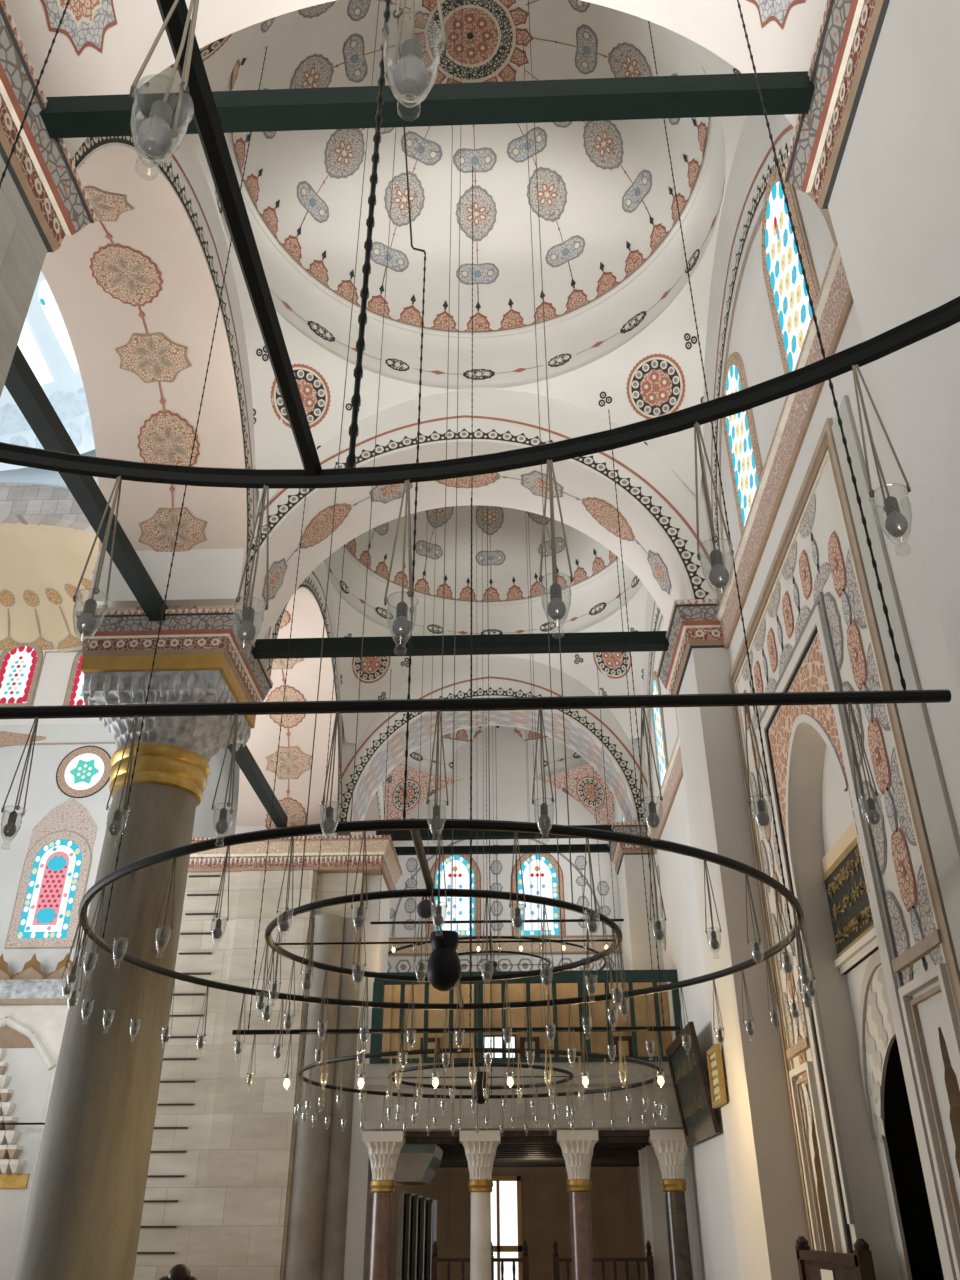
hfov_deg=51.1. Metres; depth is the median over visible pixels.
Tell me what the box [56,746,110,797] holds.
window
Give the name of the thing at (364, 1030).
wire
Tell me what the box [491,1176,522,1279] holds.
door
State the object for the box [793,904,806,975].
wire
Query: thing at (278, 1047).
wire
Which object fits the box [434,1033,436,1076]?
wire
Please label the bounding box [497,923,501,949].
lamp
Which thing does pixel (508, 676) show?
arch
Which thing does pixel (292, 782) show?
arch
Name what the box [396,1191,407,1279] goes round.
board
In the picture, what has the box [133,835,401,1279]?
pier
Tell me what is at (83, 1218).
column
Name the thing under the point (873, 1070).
wall
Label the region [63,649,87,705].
window
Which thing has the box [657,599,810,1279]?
pier
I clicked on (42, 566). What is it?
vault
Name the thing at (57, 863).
window
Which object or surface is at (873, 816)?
lamp
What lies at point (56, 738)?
wall
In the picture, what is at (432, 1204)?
board
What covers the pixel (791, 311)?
window
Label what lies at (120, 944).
bulb socket
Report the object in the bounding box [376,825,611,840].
tie beam
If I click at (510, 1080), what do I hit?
lamp
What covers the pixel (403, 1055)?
wire
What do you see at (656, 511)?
arch
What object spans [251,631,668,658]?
tie beam
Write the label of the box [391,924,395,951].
lamp
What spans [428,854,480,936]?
window
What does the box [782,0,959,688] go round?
wall
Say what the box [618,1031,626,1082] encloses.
lamp
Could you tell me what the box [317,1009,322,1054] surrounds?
wire
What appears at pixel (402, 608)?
wire
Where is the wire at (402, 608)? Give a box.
[396,482,407,617]
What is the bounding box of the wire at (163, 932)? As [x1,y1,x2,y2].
[160,858,174,937]
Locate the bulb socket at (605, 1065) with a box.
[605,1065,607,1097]
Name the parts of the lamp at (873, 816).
cord, cord, cord, bulb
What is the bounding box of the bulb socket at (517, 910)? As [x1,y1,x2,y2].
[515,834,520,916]
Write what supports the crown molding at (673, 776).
attached to the wall at (873, 1070)
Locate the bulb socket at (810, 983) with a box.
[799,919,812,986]
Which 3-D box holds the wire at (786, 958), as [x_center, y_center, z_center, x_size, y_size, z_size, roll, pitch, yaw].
[1.760,1.654,5.872,0.028,0.457,0.028,-23,-37,34]
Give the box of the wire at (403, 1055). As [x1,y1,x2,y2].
[402,1013,404,1058]
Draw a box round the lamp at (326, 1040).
[320,1034,327,1084]
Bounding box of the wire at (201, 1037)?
[199,988,207,1041]
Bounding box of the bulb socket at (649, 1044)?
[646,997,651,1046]
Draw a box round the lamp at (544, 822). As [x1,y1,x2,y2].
[532,708,554,830]
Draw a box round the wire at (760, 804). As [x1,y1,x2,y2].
[748,714,765,811]
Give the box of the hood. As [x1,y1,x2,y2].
[0,1048,25,1172]
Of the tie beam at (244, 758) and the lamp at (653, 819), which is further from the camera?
the tie beam at (244, 758)
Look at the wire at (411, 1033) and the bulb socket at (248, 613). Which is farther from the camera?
the wire at (411, 1033)
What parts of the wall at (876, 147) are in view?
cornice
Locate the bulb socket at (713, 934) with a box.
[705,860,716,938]
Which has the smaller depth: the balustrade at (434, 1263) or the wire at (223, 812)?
the wire at (223, 812)
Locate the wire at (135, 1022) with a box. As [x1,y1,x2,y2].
[133,974,143,1026]
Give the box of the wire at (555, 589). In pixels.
[549,460,561,599]
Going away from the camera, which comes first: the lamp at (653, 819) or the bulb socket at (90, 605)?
the bulb socket at (90, 605)
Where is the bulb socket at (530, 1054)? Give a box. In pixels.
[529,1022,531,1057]
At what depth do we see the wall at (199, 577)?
13.27 m
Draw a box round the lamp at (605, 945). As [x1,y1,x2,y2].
[604,924,607,948]
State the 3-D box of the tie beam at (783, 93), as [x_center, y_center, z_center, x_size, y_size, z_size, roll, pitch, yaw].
[-0.449,-3.761,7.072,5.481,0.210,0.190,-1,-30,2]
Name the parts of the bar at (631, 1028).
suspension chain, suspension chain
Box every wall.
[0,449,239,837]
[0,650,116,979]
[0,953,73,1279]
[88,548,336,835]
[387,727,645,1279]
[614,115,959,1279]
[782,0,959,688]
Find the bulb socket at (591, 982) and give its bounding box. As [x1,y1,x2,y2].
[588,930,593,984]
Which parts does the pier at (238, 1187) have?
cornice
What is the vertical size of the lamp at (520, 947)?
0.555 m
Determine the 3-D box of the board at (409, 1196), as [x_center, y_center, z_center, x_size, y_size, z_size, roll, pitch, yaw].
[-1.185,10.533,16.910,0.105,2.124,0.882,-1,-30,2]
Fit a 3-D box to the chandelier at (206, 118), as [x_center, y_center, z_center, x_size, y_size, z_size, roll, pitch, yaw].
[-0.533,-5.353,2.774,4.939,9.655,4.974,-1,-30,2]
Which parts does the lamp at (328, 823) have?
cord, bulb, cord, cord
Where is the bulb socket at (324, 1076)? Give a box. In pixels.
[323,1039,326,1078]
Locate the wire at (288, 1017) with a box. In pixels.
[287,967,293,1020]
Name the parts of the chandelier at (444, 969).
bulb, cord, bulb, lamp, bulb, lamp, cord, lamp, cord, cord, cord, cord, cord, bulb, bulb, lamp, lamp, cord, cord, cord, bulb, lamp, cord, cord, cord, bulb, cord, lamp, cord, cord, bulb, lamp, cord, cord, cord, bulb, lamp, cord, bulb, lamp, cord, cord, cord, cord, suspension chain, bulb, lamp, cord, bulb, cord, lamp, cord, cord, bulb, lamp, cord, bulb, cord, lamp, cord, bulb, cord, lamp, cord, cord, bulb, cord, lamp, cord, lamp, cord, cord, bulb, lamp, bulb, cord, lamp, cord, cord, cord, cord, cord, lamp, bulb, cord, cord, lamp, cord, bulb, lamp, cord, cord, cord, cord, bulb, lamp, cord, bulb, lamp, lamp, cord, cord, lamp, bulb, cord, cord, cord, lamp, cord, lamp, bulb, suspension chain, cord, cord, bulb, lamp, hanging globe, cord, cord, lamp, bulb, cord, cord, lamp, cord, lamp, bulb, cord, cord, suspension chain, cord, cord, bulb, lamp, lamp, cord, cord, lamp, cord, bulb, cord, cord, cord, lamp, bulb, cord, lamp, cord, cord, bulb, lamp, cord, cord, lamp, bulb, cord, cord, lamp, cord, cord, cord, bulb, lamp, cord, cord, lamp, lamp, bulb, cord, bulb, cord, cord, cord, cord, lamp, cord, lamp, cord, bulb, lamp, bulb, cord, cord, lamp, cord, cord, bulb, lamp, bulb, cord, cord, lamp, cord, bulb, lamp, bulb, cord, cord, lamp, cord, bulb, cord, lamp, cord, suspension chain, bulb, cord, cord, cord, lamp, cord, bulb, cord, lamp, cord, bulb, cord, cord, lamp, bulb, cord, cord, lamp, bulb, cord, lamp, cord, bulb, cord, cord, cord, cord, lamp, cord, lamp, bulb, cord, cord, bulb, lamp, bulb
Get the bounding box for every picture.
[665,1021,719,1146]
[706,1044,726,1107]
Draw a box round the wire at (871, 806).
[849,703,875,810]
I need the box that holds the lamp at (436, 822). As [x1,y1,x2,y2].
[426,710,448,841]
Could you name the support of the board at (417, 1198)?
on the floor
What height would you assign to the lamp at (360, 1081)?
0.555 m
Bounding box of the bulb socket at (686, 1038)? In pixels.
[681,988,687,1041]
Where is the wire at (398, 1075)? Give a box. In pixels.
[397,1038,399,1077]
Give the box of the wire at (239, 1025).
[237,994,244,1046]
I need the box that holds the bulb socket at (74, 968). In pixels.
[71,904,86,973]
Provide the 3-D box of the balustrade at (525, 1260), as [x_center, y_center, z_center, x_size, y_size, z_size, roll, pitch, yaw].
[0.452,10.367,15.945,0.660,1.430,0.100,-1,-30,2]
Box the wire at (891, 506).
[854,365,900,514]
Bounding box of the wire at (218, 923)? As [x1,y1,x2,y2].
[215,848,228,927]
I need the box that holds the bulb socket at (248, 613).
[242,486,266,622]
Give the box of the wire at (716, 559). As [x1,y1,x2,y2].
[695,424,723,567]
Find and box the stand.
[159,1264,198,1279]
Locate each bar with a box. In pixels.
[0,0,950,718]
[232,409,679,1034]
[370,668,623,923]
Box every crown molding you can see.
[647,733,682,854]
[717,239,853,648]
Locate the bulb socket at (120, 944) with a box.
[117,871,133,948]
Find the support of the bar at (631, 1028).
hanging from the dome at (621, 338)
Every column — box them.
[13,608,272,1279]
[362,1131,404,1279]
[459,1130,500,1279]
[556,1130,598,1279]
[648,1129,692,1279]
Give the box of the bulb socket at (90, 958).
[88,887,103,960]
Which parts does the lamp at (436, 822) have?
cord, cord, bulb, cord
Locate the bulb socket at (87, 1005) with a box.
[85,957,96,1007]
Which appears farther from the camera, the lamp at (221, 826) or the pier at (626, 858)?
the pier at (626, 858)
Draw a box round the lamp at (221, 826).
[212,713,237,835]
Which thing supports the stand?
on the floor
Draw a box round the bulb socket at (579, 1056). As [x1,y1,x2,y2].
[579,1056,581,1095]
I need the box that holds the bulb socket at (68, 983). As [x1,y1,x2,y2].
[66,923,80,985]
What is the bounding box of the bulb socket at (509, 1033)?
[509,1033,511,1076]
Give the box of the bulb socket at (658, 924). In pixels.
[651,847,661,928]
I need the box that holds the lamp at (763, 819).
[744,704,771,828]
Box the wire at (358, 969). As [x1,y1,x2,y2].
[356,901,362,972]
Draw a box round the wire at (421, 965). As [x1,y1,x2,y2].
[419,921,423,969]
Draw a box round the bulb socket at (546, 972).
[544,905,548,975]
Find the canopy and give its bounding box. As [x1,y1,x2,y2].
[395,1144,442,1184]
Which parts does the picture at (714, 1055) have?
picture panel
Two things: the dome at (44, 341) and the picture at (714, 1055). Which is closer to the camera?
the picture at (714, 1055)
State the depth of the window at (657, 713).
18.37 m
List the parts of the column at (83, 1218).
cornice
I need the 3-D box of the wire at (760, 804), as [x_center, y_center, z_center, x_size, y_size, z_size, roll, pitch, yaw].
[1.024,0.427,3.762,0.028,0.457,0.028,25,-38,-36]
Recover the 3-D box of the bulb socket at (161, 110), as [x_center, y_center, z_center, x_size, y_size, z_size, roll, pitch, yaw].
[-0.438,-0.897,1.481,0.028,0.457,0.028,10,-32,-16]
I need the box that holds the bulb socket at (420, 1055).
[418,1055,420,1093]
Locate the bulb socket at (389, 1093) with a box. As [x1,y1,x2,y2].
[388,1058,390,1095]
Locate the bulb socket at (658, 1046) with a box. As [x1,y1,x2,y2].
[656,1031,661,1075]
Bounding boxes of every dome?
[0,271,94,470]
[143,0,746,504]
[322,505,647,743]
[382,726,613,824]
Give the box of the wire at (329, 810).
[325,712,337,817]
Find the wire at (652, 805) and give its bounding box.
[643,708,656,812]
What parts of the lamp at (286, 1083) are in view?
bulb, cord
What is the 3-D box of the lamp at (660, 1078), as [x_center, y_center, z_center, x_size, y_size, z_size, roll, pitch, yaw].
[1.825,4.259,10.248,0.084,0.555,0.087,17,-34,-27]
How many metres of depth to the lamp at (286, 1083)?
10.33 m
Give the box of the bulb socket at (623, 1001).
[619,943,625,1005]
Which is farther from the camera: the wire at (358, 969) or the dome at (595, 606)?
the dome at (595, 606)
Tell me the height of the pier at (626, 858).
8.500 m
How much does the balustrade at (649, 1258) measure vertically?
1.430 m
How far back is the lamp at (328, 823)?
3.76 m
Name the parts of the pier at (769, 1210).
cornice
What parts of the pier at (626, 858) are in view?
cornice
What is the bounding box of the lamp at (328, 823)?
[319,712,342,840]
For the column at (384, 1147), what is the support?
on the floor
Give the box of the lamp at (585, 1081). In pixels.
[581,1032,588,1087]
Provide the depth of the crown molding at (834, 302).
9.58 m
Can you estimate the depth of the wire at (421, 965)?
5.93 m
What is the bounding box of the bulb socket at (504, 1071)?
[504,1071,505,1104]
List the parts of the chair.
post, post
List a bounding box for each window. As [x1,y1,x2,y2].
[0,642,42,706]
[4,797,97,948]
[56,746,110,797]
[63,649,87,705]
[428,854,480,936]
[511,853,565,935]
[651,671,668,788]
[723,352,762,535]
[762,166,819,373]
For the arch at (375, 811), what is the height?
4.413 m
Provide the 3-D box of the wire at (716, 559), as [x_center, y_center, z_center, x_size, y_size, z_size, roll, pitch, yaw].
[0.540,-0.363,2.402,0.028,0.457,0.028,5,-31,-9]
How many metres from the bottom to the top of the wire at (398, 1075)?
0.457 m
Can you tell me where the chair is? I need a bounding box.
[795,1236,875,1279]
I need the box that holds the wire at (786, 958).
[776,890,789,962]
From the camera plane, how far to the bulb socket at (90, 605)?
2.57 m
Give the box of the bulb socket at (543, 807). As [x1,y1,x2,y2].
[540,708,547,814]
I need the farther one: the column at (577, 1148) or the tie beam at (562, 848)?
the tie beam at (562, 848)
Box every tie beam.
[5,345,167,620]
[40,71,814,138]
[228,744,287,827]
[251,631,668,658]
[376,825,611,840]
[395,844,609,854]
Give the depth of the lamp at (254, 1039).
10.37 m
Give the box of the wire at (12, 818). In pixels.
[8,717,36,822]
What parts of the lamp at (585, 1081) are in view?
bulb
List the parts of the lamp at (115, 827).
bulb, cord, cord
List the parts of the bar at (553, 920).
suspension chain, suspension chain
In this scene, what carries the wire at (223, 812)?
attached to the lamp at (221, 826)
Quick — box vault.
[0,523,98,653]
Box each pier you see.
[0,0,95,396]
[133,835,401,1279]
[607,821,689,1279]
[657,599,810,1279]
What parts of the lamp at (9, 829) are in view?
bulb, cord, cord, cord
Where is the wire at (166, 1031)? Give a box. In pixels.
[164,982,173,1034]
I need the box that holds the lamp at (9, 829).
[1,717,38,848]
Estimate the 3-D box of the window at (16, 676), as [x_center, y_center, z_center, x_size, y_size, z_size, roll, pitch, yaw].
[-13.861,1.026,30.056,1.390,2.300,0.030,-1,-30,2]
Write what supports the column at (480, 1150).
on the floor
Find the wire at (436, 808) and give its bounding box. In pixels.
[433,710,439,815]
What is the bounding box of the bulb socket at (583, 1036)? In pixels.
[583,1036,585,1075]
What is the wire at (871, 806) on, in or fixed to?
attached to the lamp at (873, 816)
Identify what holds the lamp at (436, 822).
hanging from the bar at (944, 695)
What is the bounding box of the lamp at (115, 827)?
[106,715,137,841]
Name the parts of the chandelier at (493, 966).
suspension chain, suspension chain, suspension chain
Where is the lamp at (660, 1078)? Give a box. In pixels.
[656,1031,663,1085]
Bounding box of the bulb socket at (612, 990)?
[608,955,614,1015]
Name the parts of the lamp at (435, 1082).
bulb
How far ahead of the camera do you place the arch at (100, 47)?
8.16 m
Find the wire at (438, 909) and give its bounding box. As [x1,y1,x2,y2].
[436,836,441,914]
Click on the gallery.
(536, 1147)
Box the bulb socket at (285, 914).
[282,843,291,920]
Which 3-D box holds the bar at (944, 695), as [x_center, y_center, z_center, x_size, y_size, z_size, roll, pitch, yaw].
[-0.537,-2.859,5.739,4.655,7.267,0.046,-1,-30,2]
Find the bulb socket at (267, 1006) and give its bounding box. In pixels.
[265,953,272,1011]
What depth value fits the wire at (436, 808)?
3.80 m
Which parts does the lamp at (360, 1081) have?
bulb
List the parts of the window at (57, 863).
stained glass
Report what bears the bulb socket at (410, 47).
attached to the chandelier at (206, 118)
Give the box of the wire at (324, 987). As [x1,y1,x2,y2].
[320,971,326,1028]
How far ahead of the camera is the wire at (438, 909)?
4.92 m
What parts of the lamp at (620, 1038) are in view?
cord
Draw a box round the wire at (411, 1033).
[409,981,412,1036]
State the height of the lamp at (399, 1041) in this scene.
0.555 m
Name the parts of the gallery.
green post, slim post, slim post, slim post, green post, slim post, green rail, timber panel, slim post, slim post, green post, slim post, slim post, slim post, green post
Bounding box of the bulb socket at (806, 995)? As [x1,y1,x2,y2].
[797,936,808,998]
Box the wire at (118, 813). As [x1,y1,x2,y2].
[113,718,135,821]
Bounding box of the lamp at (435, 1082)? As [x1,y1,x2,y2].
[432,1033,439,1088]
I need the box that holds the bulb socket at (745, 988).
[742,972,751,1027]
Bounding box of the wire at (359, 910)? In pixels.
[357,847,363,915]
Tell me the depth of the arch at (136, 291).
12.79 m
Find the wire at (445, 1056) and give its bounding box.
[444,1009,446,1058]
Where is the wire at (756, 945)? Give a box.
[746,874,759,950]
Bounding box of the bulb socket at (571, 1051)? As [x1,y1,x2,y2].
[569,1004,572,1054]
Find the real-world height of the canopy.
0.580 m
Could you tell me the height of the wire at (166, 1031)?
0.457 m
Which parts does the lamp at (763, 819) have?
cord, cord, bulb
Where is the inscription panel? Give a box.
[822,822,876,973]
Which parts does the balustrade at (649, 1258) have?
newel post, hand rail, newel post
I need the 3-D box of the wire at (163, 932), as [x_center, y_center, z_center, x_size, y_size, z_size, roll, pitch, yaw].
[-1.649,1.350,5.333,0.028,0.457,0.028,25,-38,-36]
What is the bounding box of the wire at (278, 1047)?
[276,1000,282,1051]
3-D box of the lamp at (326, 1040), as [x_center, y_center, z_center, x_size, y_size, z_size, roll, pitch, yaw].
[-1.592,4.327,10.348,0.084,0.555,0.087,18,-35,-28]
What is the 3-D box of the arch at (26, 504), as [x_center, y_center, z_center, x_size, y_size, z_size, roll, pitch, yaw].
[-13.763,-2.994,27.576,10.600,3.000,0.450,-1,-30,2]
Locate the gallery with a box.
[362,969,682,1167]
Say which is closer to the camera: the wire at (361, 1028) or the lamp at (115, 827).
the lamp at (115, 827)
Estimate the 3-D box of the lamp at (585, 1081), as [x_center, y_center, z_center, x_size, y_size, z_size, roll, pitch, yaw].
[1.063,4.276,10.273,0.087,0.555,0.084,15,-34,-25]
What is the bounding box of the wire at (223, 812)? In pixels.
[219,719,235,819]
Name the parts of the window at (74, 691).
stained glass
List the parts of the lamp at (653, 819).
cord, cord, bulb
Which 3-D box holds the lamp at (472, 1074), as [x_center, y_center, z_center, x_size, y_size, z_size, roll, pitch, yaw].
[-0.076,4.299,10.308,0.087,0.555,0.084,-2,-30,4]
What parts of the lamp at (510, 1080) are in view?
bulb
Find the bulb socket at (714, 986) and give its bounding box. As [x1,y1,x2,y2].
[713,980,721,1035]
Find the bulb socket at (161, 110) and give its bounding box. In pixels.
[149,0,193,125]
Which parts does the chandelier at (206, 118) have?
bulb, cord, lamp, cord, cord, cord, bulb, lamp, cord, cord, bulb, lamp, cord, cord, cord, suspension chain, cord, cord, cord, bulb, lamp, cord, bulb, cord, lamp, cord, cord, cord, lamp, bulb, cord, cord, cord, lamp, cord, bulb, cord, cord, lamp, cord, bulb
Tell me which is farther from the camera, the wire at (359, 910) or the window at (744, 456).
the window at (744, 456)
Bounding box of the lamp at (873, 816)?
[848,702,882,835]
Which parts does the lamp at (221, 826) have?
bulb, cord, cord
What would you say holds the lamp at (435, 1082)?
hanging from the bar at (631, 1028)
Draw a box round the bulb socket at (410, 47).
[401,0,422,59]
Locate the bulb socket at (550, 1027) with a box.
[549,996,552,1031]
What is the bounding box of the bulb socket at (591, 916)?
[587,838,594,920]
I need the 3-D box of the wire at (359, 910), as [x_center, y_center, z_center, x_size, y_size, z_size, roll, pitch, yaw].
[-0.583,1.140,4.977,0.028,0.457,0.028,-11,-32,18]
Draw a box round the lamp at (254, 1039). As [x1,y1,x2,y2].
[247,1034,255,1084]
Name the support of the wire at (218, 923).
attached to the chandelier at (444, 969)
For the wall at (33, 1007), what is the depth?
24.12 m
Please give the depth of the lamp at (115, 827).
3.78 m
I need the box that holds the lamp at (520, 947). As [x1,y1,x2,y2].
[519,927,522,950]
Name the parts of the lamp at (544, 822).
cord, cord, bulb, cord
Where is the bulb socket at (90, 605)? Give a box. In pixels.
[82,478,118,615]
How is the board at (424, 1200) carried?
on the floor
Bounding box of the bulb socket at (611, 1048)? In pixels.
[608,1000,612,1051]
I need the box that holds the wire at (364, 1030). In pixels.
[362,982,366,1033]
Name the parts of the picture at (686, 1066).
picture panel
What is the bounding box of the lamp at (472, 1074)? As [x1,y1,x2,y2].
[468,1033,476,1084]
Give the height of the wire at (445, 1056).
0.457 m
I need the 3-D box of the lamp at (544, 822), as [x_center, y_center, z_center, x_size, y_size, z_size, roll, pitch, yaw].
[0.235,0.484,3.758,0.084,0.555,0.086,22,-37,-33]
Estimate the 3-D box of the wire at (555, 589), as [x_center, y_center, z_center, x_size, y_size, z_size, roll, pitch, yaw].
[0.182,-0.292,2.522,0.028,0.457,0.028,13,-33,-21]
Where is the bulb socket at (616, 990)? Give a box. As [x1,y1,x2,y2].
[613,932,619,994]
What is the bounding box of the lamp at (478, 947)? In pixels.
[476,923,479,950]
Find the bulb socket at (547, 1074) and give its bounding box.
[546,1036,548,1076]
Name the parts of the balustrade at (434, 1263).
newel post, hand rail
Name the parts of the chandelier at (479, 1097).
lamp, lamp, lamp, lamp, lamp, lamp, lamp, suspension chain, lamp, lamp, lamp, lamp, lamp, lamp, lamp, lamp, lamp, lamp, lamp, lamp, lamp, lamp, lamp, lamp, lamp, lamp, lamp, lamp, lamp, suspension chain, lamp, lamp, lamp, lamp, suspension chain, lamp, lamp, lamp, lamp, lamp, lamp, lamp, lamp, lamp, lamp, lamp, cord, lamp, lamp, lamp, lamp, lamp, lamp, lamp, lamp, lamp, lamp, suspension chain, lamp, lamp, cord, lamp, lamp, lamp, lamp, lamp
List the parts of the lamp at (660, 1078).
bulb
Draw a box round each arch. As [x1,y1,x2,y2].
[0,483,94,532]
[4,0,826,158]
[41,85,258,614]
[236,563,343,828]
[247,387,717,659]
[337,656,648,835]
[360,784,383,834]
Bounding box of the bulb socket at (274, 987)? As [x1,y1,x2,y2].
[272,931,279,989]
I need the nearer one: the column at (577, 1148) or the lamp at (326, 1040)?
the lamp at (326, 1040)
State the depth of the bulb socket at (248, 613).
2.60 m
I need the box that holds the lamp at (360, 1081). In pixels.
[357,1042,364,1086]
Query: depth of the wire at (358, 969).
6.04 m
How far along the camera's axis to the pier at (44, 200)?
6.98 m
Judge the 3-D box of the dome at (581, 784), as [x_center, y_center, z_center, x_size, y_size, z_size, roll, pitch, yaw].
[0.412,1.513,26.255,6.447,5.590,6.447,-1,-30,2]
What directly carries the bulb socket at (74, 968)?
attached to the chandelier at (444, 969)
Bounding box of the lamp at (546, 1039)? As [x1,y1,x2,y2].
[544,1032,551,1083]
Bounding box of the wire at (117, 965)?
[106,959,118,1017]
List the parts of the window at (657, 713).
stained glass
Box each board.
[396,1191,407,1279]
[404,1193,415,1279]
[411,1195,422,1279]
[419,1197,429,1279]
[426,1199,436,1279]
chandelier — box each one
[0,0,959,653]
[62,0,816,1070]
[294,497,667,1135]
[387,726,606,971]
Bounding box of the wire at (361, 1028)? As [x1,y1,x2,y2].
[359,1009,363,1056]
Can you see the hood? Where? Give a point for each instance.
(12, 1060)
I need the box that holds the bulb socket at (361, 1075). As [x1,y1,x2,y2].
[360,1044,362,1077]
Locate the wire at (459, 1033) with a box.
[458,997,460,1037]
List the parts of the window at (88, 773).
stained glass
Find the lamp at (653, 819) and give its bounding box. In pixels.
[640,706,662,838]
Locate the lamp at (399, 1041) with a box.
[395,1033,402,1083]
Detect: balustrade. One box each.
[431,1241,469,1279]
[491,1241,528,1279]
[553,1240,654,1279]
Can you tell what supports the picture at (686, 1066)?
attached to the wall at (873, 1070)
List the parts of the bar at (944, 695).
suspension chain, suspension chain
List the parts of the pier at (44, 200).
cornice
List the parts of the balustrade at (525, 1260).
newel post, hand rail, newel post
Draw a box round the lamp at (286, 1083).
[283,1034,291,1089]
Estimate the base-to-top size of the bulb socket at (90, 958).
0.457 m
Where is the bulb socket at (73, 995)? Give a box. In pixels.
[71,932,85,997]
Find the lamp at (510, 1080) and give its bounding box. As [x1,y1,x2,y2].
[506,1032,514,1086]
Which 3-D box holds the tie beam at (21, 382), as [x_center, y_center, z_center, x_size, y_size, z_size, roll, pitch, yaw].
[-4.236,-1.814,10.376,0.200,0.200,6.200,-1,-30,2]

